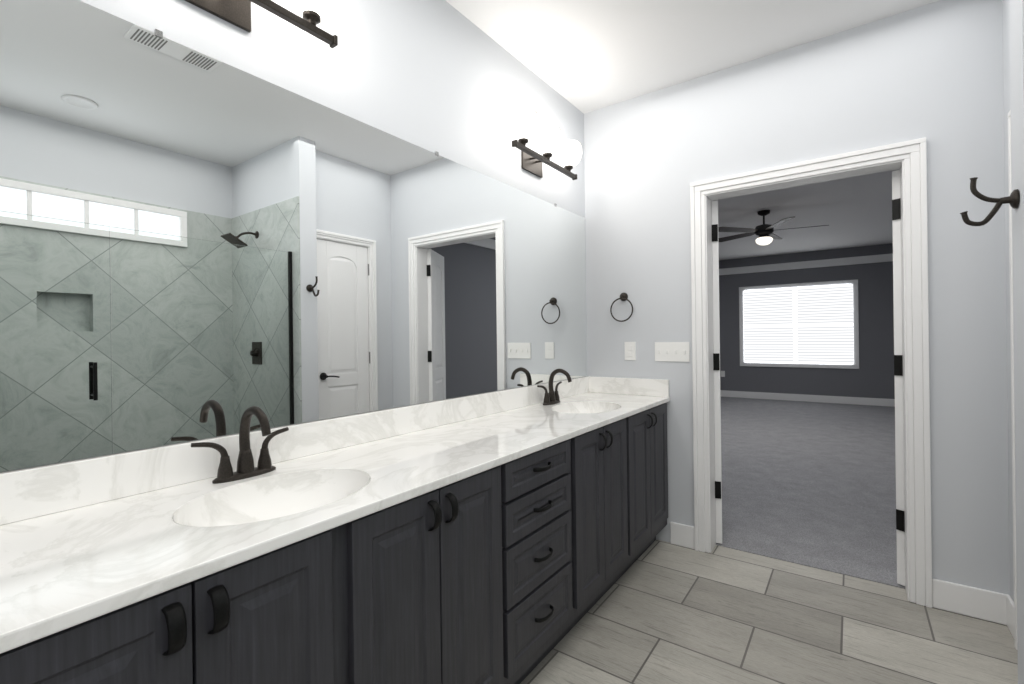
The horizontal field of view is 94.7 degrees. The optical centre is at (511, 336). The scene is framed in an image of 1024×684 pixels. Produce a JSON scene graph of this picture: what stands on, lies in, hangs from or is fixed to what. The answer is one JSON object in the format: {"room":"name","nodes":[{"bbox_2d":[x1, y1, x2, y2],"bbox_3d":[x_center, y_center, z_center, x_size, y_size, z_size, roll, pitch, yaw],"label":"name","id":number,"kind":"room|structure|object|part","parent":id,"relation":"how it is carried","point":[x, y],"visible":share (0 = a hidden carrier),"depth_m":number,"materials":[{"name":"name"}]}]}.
{"room":"bathroom","nodes":[
{"label":"bathroom","id":0,"kind":"room"},
{"bbox_2d":[0,0,586,472],"bbox_3d":[-0.613,-0.111,1.559,0.307,2.743,4.140,-1,0,36],"label":"wall","id":1,"kind":"structure","parent":0,"point":[218,218],"depth_m":1.43,"materials":[{"name":"white paint"}]},
{"bbox_2d":[68,0,337,48],"bbox_3d":[-0.784,-0.960,1.280,0.133,0.115,0.632,-1,0,36],"label":"sconce","id":2,"kind":"object","parent":1,"relation":"attached to","point":[265,22],"depth_m":1.42,"materials":[{"name":"brown metal"}]},
{"bbox_2d":[0,377,587,524],"bbox_3d":[-0.313,0.324,2.005,0.020,0.105,2.828,-1,0,36],"label":"backsplash","id":3,"kind":"structure","parent":1,"relation":"attached to","point":[35,491],"depth_m":1.28,"materials":[{"name":"white stone"}]},
{"bbox_2d":[507,107,582,180],"bbox_3d":[0.184,-1.019,2.579,0.187,0.210,0.632,-1,0,36],"label":"sconce","id":4,"kind":"object","parent":1,"relation":"attached to","point":[536,151],"depth_m":2.53,"materials":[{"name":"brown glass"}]},
{"bbox_2d":[445,0,938,113],"bbox_3d":[0.547,-1.540,0.711,3.210,0.114,4.140,-1,0,36],"label":"ceiling","id":5,"kind":"structure","parent":0,"point":[584,56],"depth_m":2.33,"materials":[{"name":"white paint"}]},
{"bbox_2d":[520,539,1017,683],"bbox_3d":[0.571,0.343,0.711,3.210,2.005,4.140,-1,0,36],"label":"floor","id":6,"kind":"structure","parent":0,"point":[661,612],"depth_m":1.97,"materials":[{"name":"tile"}]},
{"bbox_2d":[0,397,669,683],"bbox_3d":[-0.081,0.826,1.846,0.572,0.855,2.814,-1,0,36],"label":"bathroom vanity","id":7,"kind":"object","parent":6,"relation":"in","point":[507,536],"depth_m":1.19,"materials":[{"name":"grey wood"}]},
{"bbox_2d":[0,393,667,640],"bbox_3d":[-0.097,0.387,1.850,0.550,0.025,2.828,-1,0,36],"label":"countertop","id":8,"kind":"structure","parent":7,"relation":"on","point":[54,567],"depth_m":1.08,"materials":[{"name":"white stone"}]},
{"bbox_2d":[190,406,288,483],"bbox_3d":[-0.694,0.283,1.270,0.156,0.196,0.256,-1,0,36],"label":"faucet","id":9,"kind":"object","parent":8,"relation":"on","point":[246,473],"depth_m":1.28,"materials":[{"name":"brown metal"}]},
{"bbox_2d":[537,369,571,405],"bbox_3d":[0.261,0.271,2.597,0.156,0.196,0.256,-1,0,36],"label":"faucet","id":10,"kind":"object","parent":8,"relation":"on","point":[552,398],"depth_m":2.61,"materials":[{"name":"brown metal"}]},
{"bbox_2d":[584,0,1009,594],"bbox_3d":[0.441,-0.124,3.277,6.410,2.743,0.120,-1,0,36],"label":"wall","id":11,"kind":"structure","parent":0,"point":[932,74],"depth_m":2.28,"materials":[{"name":"white paint"}]},
{"bbox_2d":[610,293,632,321],"bbox_3d":[0.700,-0.189,2.985,0.153,0.188,0.049,-1,0,36],"label":"towel ring","id":12,"kind":"object","parent":11,"relation":"attached to","point":[623,296],"visible":0.98,"depth_m":2.98,"materials":[{"name":"brown metal"}]},
{"bbox_2d":[588,377,668,396],"bbox_3d":[0.729,0.311,2.985,0.526,0.105,0.020,-1,0,36],"label":"backsplash","id":13,"kind":"structure","parent":11,"relation":"attached to","point":[646,387],"depth_m":2.96,"materials":[{"name":"white stone"}]},
{"bbox_2d":[624,342,635,359],"bbox_3d":[0.746,0.088,2.980,0.072,0.116,0.008,-1,0,36],"label":"electrical outlet","id":14,"kind":"object","parent":11,"relation":"attached to","point":[630,350],"visible":1,"depth_m":2.98,"materials":[{"name":"white plastic"}]},
{"bbox_2d":[655,342,689,361],"bbox_3d":[0.960,0.089,2.823,0.202,0.114,0.013,-1,0,36],"label":"light switch","id":15,"kind":"object","parent":11,"relation":"attached to","point":[673,351],"visible":1,"depth_m":2.82,"materials":[{"name":"white plastic"}]},
{"bbox_2d":[711,200,721,543],"bbox_3d":[1.290,0.207,2.998,0.047,2.038,0.450,-1,0,22],"label":"door","id":16,"kind":"structure","parent":11,"relation":"in","point":[716,349],"depth_m":2.80,"materials":[{"name":"white wood"}]},
{"bbox_3d":[1.209,0.145,2.801,0.042,1.625,0.013,-1,0,36],"label":"door left hinges","id":17,"kind":"part","parent":16,"relation":"part of","materials":[{"name":"white wood"}]},
{"bbox_2d":[690,137,931,607],"bbox_3d":[1.510,0.167,2.496,1.037,2.134,0.147,-1,0,36],"label":"door frame","id":18,"kind":"structure","parent":11,"relation":"attached to","point":[912,154],"depth_m":2.25,"materials":[{"name":"white wood"}]},
{"bbox_2d":[670,522,1013,637],"bbox_3d":[0.179,1.186,1.001,1.976,0.130,3.900,-1,0,36],"label":"baseboard","id":19,"kind":"structure","parent":11,"relation":"attached to","point":[988,605],"depth_m":2.08,"materials":[{"name":"white wood"}]},
{"bbox_2d":[892,169,904,585],"bbox_3d":[2.085,0.197,2.403,0.456,2.038,0.048,-1,0,-26],"label":"door","id":20,"kind":"structure","parent":11,"relation":"in","point":[898,380],"depth_m":2.32,"materials":[{"name":"white wood"}]},
{"bbox_3d":[1.897,0.136,2.309,0.040,1.625,0.021,-1,0,36],"label":"door right hinges","id":21,"kind":"part","parent":20,"relation":"part of","materials":[{"name":"white wood"}]},
{"bbox_2d":[711,169,898,259],"bbox_3d":[2.401,-1.364,6.426,5.940,0.513,7.300,-1,0,36],"label":"ceiling","id":22,"kind":"structure","parent":0,"point":[854,211],"depth_m":5.92,"materials":[{"name":"white paint"}]},
{"bbox_2d":[755,236,772,245],"bbox_3d":[3.067,-1.161,5.739,0.190,0.090,0.190,-1,0,36],"label":"ceiling light","id":23,"kind":"object","parent":22,"relation":"on","point":[761,240],"depth_m":5.68,"materials":[{"name":"white glass"}]},
{"bbox_2d":[719,243,894,406],"bbox_3d":[4.503,-0.176,9.326,5.580,2.743,0.155,-1,0,36],"label":"wall","id":24,"kind":"structure","parent":0,"point":[813,326],"depth_m":8.59,"materials":[{"name":"grey paint"}]},
{"bbox_2d":[743,284,853,364],"bbox_3d":[5.245,-0.214,8.731,1.740,1.400,0.004,-1,0,36],"label":"blind","id":25,"kind":"object","parent":24,"relation":"attached to","point":[806,324],"depth_m":8.69,"materials":[{"name":"white plastic"}]},
{"bbox_3d":[5.239,-0.214,8.722,1.890,1.550,0.035,-1,0,36],"label":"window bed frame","id":26,"kind":"part","parent":24,"relation":"part of","materials":[{"name":"white"}]},
{"bbox_2d":[716,397,904,588],"bbox_3d":[2.435,1.270,6.426,5.940,0.104,7.300,-1,0,36],"label":"floor","id":27,"kind":"structure","parent":0,"point":[810,484],"depth_m":3.90,"materials":[{"name":"grey carpet"}]},
{"bbox_2d":[960,0,1023,683],"bbox_3d":[1.802,-0.142,0.964,1.258,2.743,0.384,-1,0,36],"label":"wall","id":28,"kind":"structure","parent":0,"point":[1015,199],"depth_m":1.37,"materials":[{"name":"white paint"}]},
{"bbox_2d":[1002,0,1013,600],"bbox_3d":[1.905,-0.143,1.638,0.110,2.743,0.830,-1,0,36],"label":"wall","id":29,"kind":"structure","parent":0,"point":[1006,55],"depth_m":1.98,"materials":[{"name":"white paint"}]},
{"bbox_2d":[1008,110,1016,649],"bbox_3d":[1.800,0.173,1.602,0.025,2.114,0.641,-1,0,36],"label":"trim","id":30,"kind":"structure","parent":29,"relation":"attached to","point":[1012,384],"depth_m":1.85,"materials":[{"name":"white wood"}]}
]}

